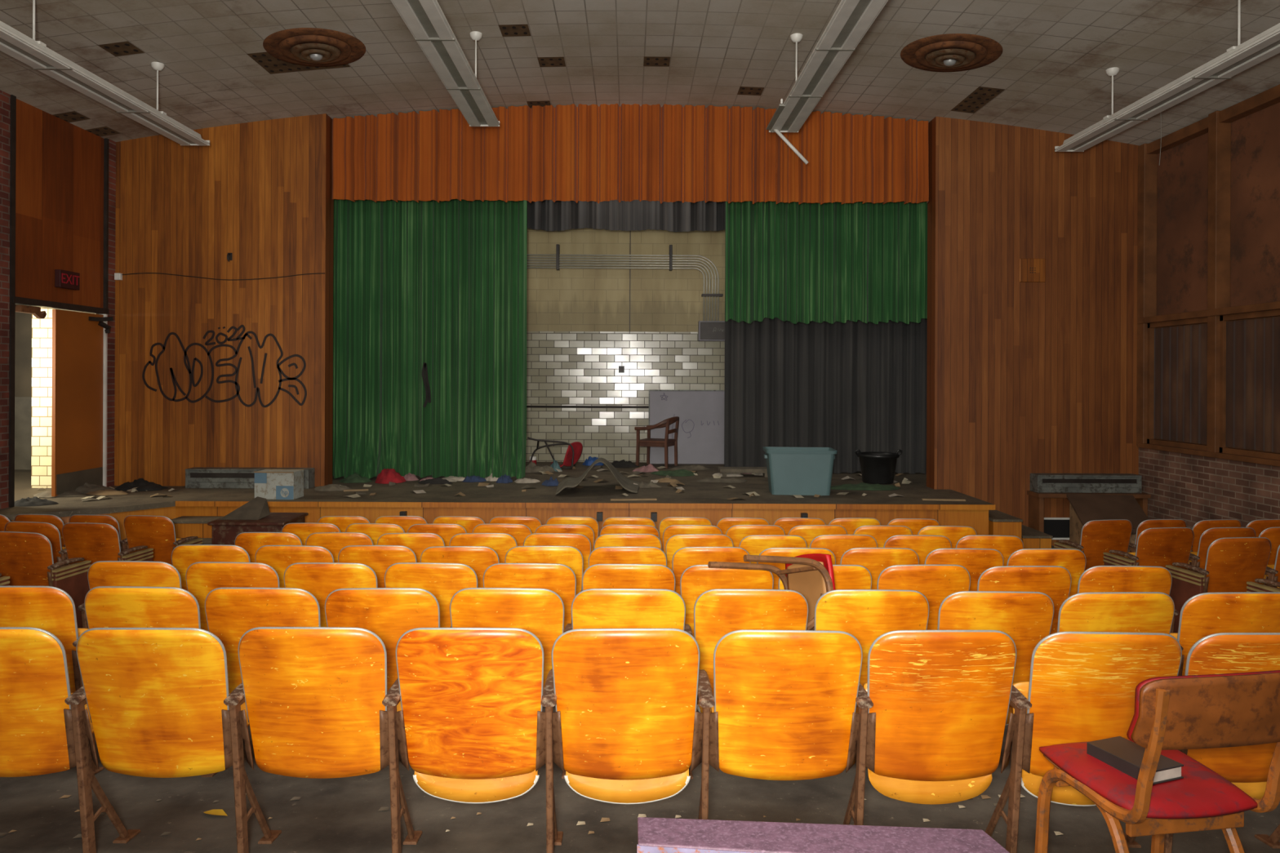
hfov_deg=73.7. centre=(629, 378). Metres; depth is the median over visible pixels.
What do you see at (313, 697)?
seat
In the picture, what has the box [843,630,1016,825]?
seat
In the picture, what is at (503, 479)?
crumpled cloth
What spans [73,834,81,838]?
litter
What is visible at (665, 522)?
seat
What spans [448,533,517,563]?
seat
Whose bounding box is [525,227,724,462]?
wall
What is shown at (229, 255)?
wall hook
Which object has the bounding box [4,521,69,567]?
seat
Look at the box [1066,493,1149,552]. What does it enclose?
lectern
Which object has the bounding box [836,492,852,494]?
paper scrap
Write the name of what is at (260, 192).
wall
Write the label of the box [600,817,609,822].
litter
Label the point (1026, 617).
seat
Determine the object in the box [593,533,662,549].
seat
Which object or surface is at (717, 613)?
seat
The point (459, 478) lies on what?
crumpled cloth
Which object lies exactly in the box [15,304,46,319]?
door closer
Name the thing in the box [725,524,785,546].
seat
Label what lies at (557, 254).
bundle
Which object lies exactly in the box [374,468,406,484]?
crumpled cloth
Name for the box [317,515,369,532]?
seat
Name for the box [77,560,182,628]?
seat
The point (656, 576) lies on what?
seat
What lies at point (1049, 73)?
ceiling
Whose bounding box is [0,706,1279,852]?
floor
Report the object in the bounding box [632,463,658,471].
crumpled cloth
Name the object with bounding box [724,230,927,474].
curtain
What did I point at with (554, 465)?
crumpled cloth
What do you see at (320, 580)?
seat
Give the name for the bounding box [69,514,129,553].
seat
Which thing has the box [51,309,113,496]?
door
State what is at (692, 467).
crumpled cloth
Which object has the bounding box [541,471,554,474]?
paper scrap
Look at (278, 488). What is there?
print
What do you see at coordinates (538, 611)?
seat
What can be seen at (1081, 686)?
seat
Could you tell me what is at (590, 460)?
crumpled cloth
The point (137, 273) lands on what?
cable
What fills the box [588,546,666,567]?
seat
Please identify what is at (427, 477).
crumpled cloth
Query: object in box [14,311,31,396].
wall
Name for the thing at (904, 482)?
paper scrap
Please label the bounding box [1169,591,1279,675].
seat
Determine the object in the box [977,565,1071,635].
seat
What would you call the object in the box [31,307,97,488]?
tile
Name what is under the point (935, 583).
seat
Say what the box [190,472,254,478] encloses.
grille
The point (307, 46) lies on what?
ceiling vent
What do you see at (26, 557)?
seat
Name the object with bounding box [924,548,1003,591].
seat
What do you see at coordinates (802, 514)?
floor outlet
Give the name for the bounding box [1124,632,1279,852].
seat
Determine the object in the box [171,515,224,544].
steps
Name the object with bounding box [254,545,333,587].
seat
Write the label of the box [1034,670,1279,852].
chair
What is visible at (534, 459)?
tin can
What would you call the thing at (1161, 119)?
wire
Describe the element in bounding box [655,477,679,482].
crumpled cloth
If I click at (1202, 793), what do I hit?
seat cushion
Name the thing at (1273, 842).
seat
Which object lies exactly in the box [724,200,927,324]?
stage curtain
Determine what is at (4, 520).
seat
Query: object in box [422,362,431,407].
tear
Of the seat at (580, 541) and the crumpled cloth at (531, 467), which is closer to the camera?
the seat at (580, 541)
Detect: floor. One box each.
[0,462,993,519]
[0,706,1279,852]
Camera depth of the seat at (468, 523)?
7.92 m
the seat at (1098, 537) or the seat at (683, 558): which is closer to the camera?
the seat at (683, 558)
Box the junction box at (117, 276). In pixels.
[114,272,122,279]
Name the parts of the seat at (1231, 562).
panel, armrest, backrest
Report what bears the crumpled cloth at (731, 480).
on the floor at (602, 491)
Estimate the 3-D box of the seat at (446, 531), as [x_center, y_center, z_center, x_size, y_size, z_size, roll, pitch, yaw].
[-1.610,1.653,7.262,0.555,0.887,0.427,0,0,0]
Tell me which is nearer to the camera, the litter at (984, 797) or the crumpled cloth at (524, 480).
the litter at (984, 797)
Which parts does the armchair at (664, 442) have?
leg, leg, armrest rail, seat, leg, leg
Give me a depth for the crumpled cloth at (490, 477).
11.94 m
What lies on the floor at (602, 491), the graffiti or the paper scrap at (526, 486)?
the paper scrap at (526, 486)
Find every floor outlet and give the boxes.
[399,511,407,515]
[596,511,603,521]
[650,511,657,521]
[800,512,808,517]
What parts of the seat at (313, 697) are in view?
armrest, backrest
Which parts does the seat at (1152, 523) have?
armrest, backrest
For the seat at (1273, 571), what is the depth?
6.25 m
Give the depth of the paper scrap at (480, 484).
11.39 m
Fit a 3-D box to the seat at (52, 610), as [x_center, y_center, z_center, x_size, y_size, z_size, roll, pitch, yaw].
[-2.668,1.339,3.857,0.555,0.887,0.414,0,0,0]
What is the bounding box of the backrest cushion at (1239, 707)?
[1126,670,1279,742]
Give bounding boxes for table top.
[636,817,1009,852]
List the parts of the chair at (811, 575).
frame, frame, leg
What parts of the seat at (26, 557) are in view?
backrest, armrest, panel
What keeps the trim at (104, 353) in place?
attached to the wall at (112, 144)
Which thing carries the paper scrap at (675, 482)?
on the floor at (602, 491)
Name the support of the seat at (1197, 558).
on the floor at (334, 815)
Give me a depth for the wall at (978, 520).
9.95 m
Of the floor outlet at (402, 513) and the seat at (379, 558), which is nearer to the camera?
the seat at (379, 558)
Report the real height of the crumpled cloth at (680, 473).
0.073 m
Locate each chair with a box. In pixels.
[527,436,582,469]
[707,553,835,630]
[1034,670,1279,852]
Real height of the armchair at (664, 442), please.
0.826 m
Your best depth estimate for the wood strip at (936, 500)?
10.18 m
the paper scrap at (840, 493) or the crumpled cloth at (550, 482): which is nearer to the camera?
the paper scrap at (840, 493)
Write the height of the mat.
0.409 m
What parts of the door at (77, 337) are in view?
kick plate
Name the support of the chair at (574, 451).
on the floor at (602, 491)
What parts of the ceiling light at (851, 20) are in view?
stem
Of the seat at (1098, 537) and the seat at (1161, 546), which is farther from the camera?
the seat at (1098, 537)
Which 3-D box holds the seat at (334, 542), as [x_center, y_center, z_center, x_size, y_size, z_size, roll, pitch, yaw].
[-2.139,1.573,6.489,0.555,0.896,0.545,0,0,0]
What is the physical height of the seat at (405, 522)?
0.896 m
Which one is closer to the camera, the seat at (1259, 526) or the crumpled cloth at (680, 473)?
the seat at (1259, 526)
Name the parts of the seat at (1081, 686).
armrest, backrest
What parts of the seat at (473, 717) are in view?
armrest, backrest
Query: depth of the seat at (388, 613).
3.68 m
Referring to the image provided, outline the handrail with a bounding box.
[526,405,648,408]
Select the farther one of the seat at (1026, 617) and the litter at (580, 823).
the seat at (1026, 617)
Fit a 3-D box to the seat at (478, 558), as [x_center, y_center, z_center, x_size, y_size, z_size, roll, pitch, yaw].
[-1.079,1.501,5.551,0.555,0.887,0.436,0,0,0]
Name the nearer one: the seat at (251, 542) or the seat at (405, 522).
the seat at (251, 542)
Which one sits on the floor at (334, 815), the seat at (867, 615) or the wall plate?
the seat at (867, 615)
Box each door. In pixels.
[14,396,31,469]
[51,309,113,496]
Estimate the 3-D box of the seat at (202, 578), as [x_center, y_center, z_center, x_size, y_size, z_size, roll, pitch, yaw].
[-2.139,1.419,4.705,0.555,0.887,0.423,0,0,0]
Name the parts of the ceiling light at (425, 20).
stem, plate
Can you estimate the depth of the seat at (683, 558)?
5.38 m
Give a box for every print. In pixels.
[254,472,266,483]
[275,485,293,499]
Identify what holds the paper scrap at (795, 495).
on the floor at (602, 491)
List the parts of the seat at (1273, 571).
armrest, backrest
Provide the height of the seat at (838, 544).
0.887 m
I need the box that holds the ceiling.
[0,0,1279,145]
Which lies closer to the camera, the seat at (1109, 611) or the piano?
the seat at (1109, 611)
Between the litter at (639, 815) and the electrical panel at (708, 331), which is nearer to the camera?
the litter at (639, 815)
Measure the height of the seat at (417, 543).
0.896 m
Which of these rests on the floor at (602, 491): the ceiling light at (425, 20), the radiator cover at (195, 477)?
the radiator cover at (195, 477)
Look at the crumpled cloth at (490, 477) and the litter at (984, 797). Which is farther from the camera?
the crumpled cloth at (490, 477)
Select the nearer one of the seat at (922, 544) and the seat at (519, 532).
the seat at (922, 544)
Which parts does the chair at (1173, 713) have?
frame, leg, backrest, frame, leg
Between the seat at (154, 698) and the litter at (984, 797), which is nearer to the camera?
the seat at (154, 698)
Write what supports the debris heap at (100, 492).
on the floor at (602, 491)
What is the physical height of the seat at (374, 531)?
0.897 m
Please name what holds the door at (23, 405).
in the wall at (23, 340)
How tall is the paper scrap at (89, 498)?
0.028 m
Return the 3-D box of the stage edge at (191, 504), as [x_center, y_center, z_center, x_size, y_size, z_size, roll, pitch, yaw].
[-0.506,1.478,9.893,9.500,0.060,0.015,0,0,0]
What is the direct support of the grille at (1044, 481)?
attached to the radiator cover at (1039, 482)
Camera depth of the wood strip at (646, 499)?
10.08 m
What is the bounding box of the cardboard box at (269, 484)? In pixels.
[253,469,303,499]
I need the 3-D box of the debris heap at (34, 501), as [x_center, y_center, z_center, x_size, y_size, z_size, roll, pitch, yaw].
[-6.711,1.377,9.586,0.492,0.080,0.320,0,0,18]
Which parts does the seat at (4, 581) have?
panel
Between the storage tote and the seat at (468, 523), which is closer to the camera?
the seat at (468, 523)
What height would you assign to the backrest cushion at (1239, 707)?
0.199 m
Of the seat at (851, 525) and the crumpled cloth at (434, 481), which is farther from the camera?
the crumpled cloth at (434, 481)
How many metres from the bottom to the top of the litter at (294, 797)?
0.005 m
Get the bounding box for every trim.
[8,94,108,507]
[102,314,107,486]
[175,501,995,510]
[1026,490,1150,533]
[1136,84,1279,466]
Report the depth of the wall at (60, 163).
9.97 m
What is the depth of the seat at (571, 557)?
5.38 m
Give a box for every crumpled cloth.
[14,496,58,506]
[75,482,116,493]
[115,478,168,491]
[314,483,352,491]
[338,472,371,483]
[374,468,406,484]
[403,472,418,480]
[417,477,452,484]
[419,476,432,481]
[441,475,465,480]
[462,475,486,482]
[484,473,498,481]
[496,474,512,483]
[514,478,540,483]
[524,461,555,472]
[541,475,559,486]
[550,460,562,471]
[582,456,604,466]
[611,459,639,467]
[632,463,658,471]
[637,481,662,488]
[650,469,698,476]
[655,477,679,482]
[670,464,711,470]
[695,477,746,483]
[712,472,742,476]
[831,482,900,490]
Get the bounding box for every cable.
[121,272,324,279]
[629,231,631,331]
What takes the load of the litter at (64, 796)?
on the floor at (334, 815)
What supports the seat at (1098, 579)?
on the floor at (334, 815)
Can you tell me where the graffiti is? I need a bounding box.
[142,324,306,407]
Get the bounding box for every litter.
[0,832,7,836]
[59,795,71,798]
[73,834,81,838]
[160,831,171,835]
[289,796,301,800]
[377,807,389,811]
[576,821,585,825]
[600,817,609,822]
[637,813,646,817]
[981,795,991,799]
[1053,831,1062,835]
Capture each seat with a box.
[0,514,10,531]
[0,531,91,628]
[0,573,9,586]
[0,586,88,693]
[0,626,93,777]
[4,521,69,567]
[14,514,65,546]
[57,522,153,566]
[64,627,249,852]
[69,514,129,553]
[72,586,200,774]
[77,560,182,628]
[120,515,202,564]
[171,544,250,591]
[185,561,279,631]
[200,587,320,777]
[223,626,401,852]
[234,532,302,562]
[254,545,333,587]
[281,522,340,545]
[284,562,377,626]
[305,532,373,562]
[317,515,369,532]
[324,587,439,692]
[337,545,417,587]
[345,523,404,545]
[374,515,427,533]
[377,533,444,562]
[382,627,546,852]
[384,562,477,627]
[407,524,466,546]
[420,546,499,587]
[432,515,484,533]
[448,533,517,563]
[449,587,564,690]
[472,524,531,546]
[483,563,576,632]
[488,516,542,533]
[504,546,583,595]
[523,533,591,573]
[534,524,594,551]
[541,628,702,852]
[545,516,599,542]
[561,588,685,778]
[582,564,675,591]
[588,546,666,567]
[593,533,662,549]
[599,524,659,538]
[602,517,655,527]
[658,516,711,549]
[661,524,722,555]
[665,533,733,571]
[671,546,751,595]
[680,564,773,636]
[684,589,808,779]
[697,629,862,819]
[716,517,768,534]
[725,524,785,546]
[738,534,807,564]
[756,547,835,589]
[773,517,826,535]
[778,564,871,590]
[787,524,847,547]
[809,534,877,564]
[812,589,928,779]
[828,517,880,534]
[840,547,919,589]
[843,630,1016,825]
[853,525,912,547]
[876,564,970,630]
[883,534,951,564]
[887,518,939,534]
[917,525,977,548]
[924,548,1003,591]
[937,591,1053,725]
[955,535,1023,565]
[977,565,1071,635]
[985,631,1182,852]
[1006,548,1085,597]
[1053,519,1132,570]
[1057,591,1174,634]
[1077,565,1178,632]
[1103,527,1194,569]
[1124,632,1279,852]
[1128,519,1186,552]
[1165,537,1271,632]
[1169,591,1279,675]
[1186,527,1255,572]
[1191,519,1241,551]
[1245,519,1279,537]
[1246,578,1279,592]
[1254,824,1279,848]
[1258,527,1279,564]
[1262,544,1279,587]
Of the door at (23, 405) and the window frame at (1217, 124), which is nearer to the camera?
the window frame at (1217, 124)
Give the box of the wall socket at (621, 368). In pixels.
[618,365,624,373]
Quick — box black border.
[526,200,725,231]
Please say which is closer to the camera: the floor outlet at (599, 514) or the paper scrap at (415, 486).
the floor outlet at (599, 514)
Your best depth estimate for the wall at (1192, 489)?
9.93 m
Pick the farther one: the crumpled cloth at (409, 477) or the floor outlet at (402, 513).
the crumpled cloth at (409, 477)
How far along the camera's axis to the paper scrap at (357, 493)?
10.51 m
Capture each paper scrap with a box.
[81,497,97,502]
[345,493,360,497]
[354,492,366,494]
[388,481,395,485]
[411,489,426,493]
[413,484,423,487]
[477,482,489,486]
[521,484,535,488]
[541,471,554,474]
[615,485,623,488]
[631,471,645,474]
[671,480,684,484]
[712,475,720,478]
[742,491,759,496]
[790,494,804,497]
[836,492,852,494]
[841,475,855,479]
[888,493,902,497]
[902,480,911,484]
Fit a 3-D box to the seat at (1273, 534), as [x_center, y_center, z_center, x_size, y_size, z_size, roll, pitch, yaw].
[5.492,1.689,7.321,0.555,0.887,0.412,0,0,-6]
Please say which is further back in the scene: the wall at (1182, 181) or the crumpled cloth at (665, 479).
the crumpled cloth at (665, 479)
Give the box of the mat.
[555,457,639,494]
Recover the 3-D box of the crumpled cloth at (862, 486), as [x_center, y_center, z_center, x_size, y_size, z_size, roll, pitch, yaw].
[3.090,1.420,11.350,1.038,0.079,0.519,0,0,0]
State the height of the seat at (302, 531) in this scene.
0.887 m
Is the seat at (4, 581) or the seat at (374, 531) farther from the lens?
the seat at (374, 531)
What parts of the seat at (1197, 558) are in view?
armrest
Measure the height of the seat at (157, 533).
0.896 m
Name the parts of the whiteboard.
board frame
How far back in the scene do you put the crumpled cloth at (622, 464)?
13.84 m
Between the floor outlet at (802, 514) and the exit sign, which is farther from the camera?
the exit sign
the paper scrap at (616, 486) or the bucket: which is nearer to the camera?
the paper scrap at (616, 486)
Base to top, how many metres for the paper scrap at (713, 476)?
0.042 m
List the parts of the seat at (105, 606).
armrest, backrest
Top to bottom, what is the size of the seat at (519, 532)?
0.887 m
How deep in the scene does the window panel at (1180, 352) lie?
10.48 m
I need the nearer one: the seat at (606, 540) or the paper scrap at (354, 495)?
the seat at (606, 540)
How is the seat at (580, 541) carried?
on the floor at (334, 815)
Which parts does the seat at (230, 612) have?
backrest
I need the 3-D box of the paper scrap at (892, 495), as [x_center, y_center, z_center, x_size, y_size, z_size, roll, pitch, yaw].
[3.300,1.447,10.545,0.197,0.028,0.123,0,0,-2]
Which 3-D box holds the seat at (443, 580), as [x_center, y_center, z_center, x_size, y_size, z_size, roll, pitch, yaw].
[-1.079,1.424,4.707,0.555,0.887,0.419,0,0,0]
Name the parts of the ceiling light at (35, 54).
stem, stem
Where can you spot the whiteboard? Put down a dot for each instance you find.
(700, 413)
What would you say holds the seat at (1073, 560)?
on the floor at (334, 815)
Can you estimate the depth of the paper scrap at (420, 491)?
10.67 m
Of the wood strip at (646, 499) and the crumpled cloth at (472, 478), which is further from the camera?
the crumpled cloth at (472, 478)
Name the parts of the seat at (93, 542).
armrest, backrest, armrest, panel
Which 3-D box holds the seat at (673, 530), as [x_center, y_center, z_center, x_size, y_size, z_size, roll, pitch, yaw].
[0.510,1.663,7.260,0.555,0.887,0.431,0,0,0]
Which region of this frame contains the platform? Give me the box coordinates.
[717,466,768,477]
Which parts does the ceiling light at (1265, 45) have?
plate, stem, stem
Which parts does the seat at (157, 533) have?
armrest, backrest, armrest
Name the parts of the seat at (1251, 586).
panel, armrest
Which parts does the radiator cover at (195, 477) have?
panel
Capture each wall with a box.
[0,89,103,509]
[9,506,988,548]
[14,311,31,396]
[106,138,115,487]
[114,113,333,486]
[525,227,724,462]
[926,115,1139,546]
[1138,447,1279,528]
[1156,102,1279,315]
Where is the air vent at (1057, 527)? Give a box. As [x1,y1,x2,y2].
[1044,517,1069,539]
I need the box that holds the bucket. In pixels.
[854,448,902,484]
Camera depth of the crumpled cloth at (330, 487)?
10.86 m
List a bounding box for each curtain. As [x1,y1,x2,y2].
[332,199,527,479]
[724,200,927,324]
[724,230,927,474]
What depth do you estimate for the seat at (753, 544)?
6.21 m
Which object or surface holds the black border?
hanging from the ceiling
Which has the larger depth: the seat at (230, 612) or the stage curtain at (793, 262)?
the stage curtain at (793, 262)
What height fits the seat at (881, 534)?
0.896 m
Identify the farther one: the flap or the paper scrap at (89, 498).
the paper scrap at (89, 498)
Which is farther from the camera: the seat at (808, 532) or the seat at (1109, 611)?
the seat at (808, 532)
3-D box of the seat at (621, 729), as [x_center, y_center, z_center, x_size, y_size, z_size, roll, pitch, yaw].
[-0.018,1.274,3.008,0.555,0.887,0.406,0,0,0]
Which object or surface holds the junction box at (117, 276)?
attached to the wall at (260, 192)
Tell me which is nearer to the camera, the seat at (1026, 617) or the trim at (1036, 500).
the seat at (1026, 617)
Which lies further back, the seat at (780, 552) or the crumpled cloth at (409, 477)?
the crumpled cloth at (409, 477)
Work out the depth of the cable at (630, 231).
14.68 m
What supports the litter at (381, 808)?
on the floor at (334, 815)
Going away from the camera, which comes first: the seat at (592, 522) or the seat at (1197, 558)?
the seat at (1197, 558)
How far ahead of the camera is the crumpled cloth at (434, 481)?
11.60 m
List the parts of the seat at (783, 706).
armrest, backrest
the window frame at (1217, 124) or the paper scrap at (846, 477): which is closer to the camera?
the window frame at (1217, 124)
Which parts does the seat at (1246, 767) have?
backrest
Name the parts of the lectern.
panel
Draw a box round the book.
[1086,736,1183,785]
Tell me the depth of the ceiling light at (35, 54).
7.95 m
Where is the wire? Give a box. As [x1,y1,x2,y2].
[1159,119,1161,164]
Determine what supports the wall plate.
attached to the wall at (1024, 379)
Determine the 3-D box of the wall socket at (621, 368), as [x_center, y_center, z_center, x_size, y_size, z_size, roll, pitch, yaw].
[-0.131,-0.151,14.691,0.100,0.120,0.018,0,0,0]
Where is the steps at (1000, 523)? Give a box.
[988,510,1054,548]
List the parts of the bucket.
handle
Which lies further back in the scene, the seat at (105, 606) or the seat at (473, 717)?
the seat at (105, 606)
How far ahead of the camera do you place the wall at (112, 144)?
11.17 m
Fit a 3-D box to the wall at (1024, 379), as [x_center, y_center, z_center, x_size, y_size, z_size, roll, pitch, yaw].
[5.378,-0.559,11.400,2.690,5.814,0.300,0,0,0]
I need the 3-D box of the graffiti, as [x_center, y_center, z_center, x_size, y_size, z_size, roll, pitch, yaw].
[-5.331,-0.160,11.247,2.172,1.093,0.001,0,0,0]
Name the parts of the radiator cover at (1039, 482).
panel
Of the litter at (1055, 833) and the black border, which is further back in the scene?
the black border
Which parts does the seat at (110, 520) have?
backrest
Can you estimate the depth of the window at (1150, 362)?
11.05 m
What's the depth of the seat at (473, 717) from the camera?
2.89 m
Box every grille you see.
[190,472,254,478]
[1042,479,1137,483]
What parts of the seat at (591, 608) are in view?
armrest, backrest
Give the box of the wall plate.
[1018,258,1045,282]
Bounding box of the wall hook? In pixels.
[226,253,232,262]
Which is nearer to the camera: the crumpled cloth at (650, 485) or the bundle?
the crumpled cloth at (650, 485)
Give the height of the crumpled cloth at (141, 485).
0.129 m
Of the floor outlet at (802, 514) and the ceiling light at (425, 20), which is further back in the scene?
the floor outlet at (802, 514)
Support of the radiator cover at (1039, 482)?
on the trim at (1036, 500)
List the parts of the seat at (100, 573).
armrest, backrest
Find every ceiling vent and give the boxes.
[262,27,365,66]
[900,33,1003,71]
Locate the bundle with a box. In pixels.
[526,244,723,320]
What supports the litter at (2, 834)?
on the floor at (334, 815)
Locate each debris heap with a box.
[33,490,87,497]
[86,489,128,495]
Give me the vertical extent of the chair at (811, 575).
0.638 m
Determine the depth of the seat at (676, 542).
6.23 m
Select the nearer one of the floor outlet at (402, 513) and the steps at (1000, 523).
the floor outlet at (402, 513)
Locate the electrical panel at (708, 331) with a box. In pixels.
[697,320,724,341]
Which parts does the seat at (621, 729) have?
armrest, backrest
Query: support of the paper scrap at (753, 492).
on the floor at (602, 491)
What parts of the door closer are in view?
closer arm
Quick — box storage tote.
[762,446,837,495]
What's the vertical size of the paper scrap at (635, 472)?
0.035 m
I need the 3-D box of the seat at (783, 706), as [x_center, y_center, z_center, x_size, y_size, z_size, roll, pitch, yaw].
[0.512,1.275,3.071,0.555,0.896,0.557,0,0,0]
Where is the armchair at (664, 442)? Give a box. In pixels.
[634,416,679,468]
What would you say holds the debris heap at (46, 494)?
on the floor at (602, 491)
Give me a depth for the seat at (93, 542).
7.05 m
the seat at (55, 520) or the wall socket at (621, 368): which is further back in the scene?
the wall socket at (621, 368)
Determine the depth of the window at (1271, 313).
9.69 m
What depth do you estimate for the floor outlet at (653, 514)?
9.87 m
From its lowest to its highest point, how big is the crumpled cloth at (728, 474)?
0.085 m
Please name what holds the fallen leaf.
on the floor at (334, 815)
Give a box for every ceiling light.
[0,0,209,145]
[391,0,499,126]
[765,0,888,164]
[1054,0,1279,151]
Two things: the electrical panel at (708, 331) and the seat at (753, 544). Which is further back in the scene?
the electrical panel at (708, 331)
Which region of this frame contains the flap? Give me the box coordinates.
[218,496,270,519]
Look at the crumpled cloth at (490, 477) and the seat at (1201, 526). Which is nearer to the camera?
the seat at (1201, 526)
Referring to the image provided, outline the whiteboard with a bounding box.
[648,389,724,464]
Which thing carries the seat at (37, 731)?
on the floor at (334, 815)
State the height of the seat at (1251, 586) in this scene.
0.887 m
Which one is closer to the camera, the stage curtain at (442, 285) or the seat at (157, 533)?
the seat at (157, 533)
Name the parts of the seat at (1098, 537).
armrest, backrest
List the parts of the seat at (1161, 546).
panel, armrest, backrest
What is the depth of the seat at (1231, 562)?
6.22 m
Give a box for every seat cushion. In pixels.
[785,553,835,590]
[1039,738,1257,819]
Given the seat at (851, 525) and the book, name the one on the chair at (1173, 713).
the book
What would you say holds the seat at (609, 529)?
on the floor at (334, 815)
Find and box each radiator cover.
[185,466,315,488]
[1030,473,1142,493]
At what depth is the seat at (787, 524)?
7.93 m
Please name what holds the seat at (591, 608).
on the floor at (334, 815)
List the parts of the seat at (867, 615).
backrest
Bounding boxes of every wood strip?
[343,488,368,491]
[610,497,656,501]
[921,498,965,501]
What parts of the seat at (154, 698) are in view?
armrest, backrest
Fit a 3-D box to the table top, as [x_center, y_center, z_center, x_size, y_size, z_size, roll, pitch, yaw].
[0.391,1.260,1.732,0.759,0.656,0.133,0,0,6]
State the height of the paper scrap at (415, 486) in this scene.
0.028 m
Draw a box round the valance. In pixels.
[332,103,928,204]
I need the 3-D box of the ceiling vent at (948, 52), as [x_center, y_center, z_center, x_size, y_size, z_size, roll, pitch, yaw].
[3.470,-3.462,9.212,1.034,0.181,1.038,0,0,3]
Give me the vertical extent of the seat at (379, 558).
0.896 m
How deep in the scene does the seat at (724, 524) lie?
7.92 m
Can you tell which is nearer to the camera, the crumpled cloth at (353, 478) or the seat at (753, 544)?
the seat at (753, 544)
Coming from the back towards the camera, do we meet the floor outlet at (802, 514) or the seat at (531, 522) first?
the floor outlet at (802, 514)
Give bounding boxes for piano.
[207,512,308,545]
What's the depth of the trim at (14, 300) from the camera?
9.40 m
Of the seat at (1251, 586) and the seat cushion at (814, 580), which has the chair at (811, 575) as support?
the seat cushion at (814, 580)
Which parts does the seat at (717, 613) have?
armrest, backrest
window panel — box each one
[1153,323,1207,444]
[1226,316,1279,453]
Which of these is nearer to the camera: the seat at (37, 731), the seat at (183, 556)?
the seat at (37, 731)
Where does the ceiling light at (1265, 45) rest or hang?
hanging from the ceiling
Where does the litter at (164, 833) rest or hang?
on the floor at (334, 815)
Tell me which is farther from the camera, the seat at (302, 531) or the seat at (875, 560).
the seat at (302, 531)
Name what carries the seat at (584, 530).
on the floor at (334, 815)
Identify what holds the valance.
hanging from the ceiling
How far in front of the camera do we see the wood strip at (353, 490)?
10.82 m
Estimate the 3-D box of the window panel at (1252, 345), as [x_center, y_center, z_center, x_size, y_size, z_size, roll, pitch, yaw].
[6.780,0.070,9.130,0.022,1.420,1.100,0,0,0]
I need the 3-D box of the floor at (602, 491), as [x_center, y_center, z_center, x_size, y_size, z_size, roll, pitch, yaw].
[-2.506,1.469,11.725,19.000,0.060,5.950,0,0,0]
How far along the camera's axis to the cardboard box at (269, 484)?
10.07 m
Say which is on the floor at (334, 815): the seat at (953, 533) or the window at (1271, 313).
the seat at (953, 533)
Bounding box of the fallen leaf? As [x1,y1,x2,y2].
[203,809,227,816]
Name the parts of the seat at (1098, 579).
backrest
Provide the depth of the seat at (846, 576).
4.52 m
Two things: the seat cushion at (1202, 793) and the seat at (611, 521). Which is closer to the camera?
the seat cushion at (1202, 793)
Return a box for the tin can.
[529,456,536,464]
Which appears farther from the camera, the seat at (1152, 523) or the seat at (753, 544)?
the seat at (1152, 523)
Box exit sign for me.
[54,269,79,289]
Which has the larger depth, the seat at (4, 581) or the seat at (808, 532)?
the seat at (808, 532)
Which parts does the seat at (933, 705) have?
armrest, backrest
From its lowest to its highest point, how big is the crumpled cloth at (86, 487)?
0.115 m
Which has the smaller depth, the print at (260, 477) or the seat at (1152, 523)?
the seat at (1152, 523)
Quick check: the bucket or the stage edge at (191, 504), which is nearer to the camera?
the stage edge at (191, 504)
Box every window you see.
[1146,317,1207,450]
[1219,309,1279,460]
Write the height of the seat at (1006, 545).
0.896 m
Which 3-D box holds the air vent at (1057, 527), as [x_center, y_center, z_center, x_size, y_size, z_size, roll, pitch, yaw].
[5.661,1.983,11.240,0.600,0.290,0.020,0,0,0]
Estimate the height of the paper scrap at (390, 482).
0.047 m
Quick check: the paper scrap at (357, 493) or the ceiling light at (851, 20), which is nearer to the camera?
the ceiling light at (851, 20)
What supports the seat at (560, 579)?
on the floor at (334, 815)

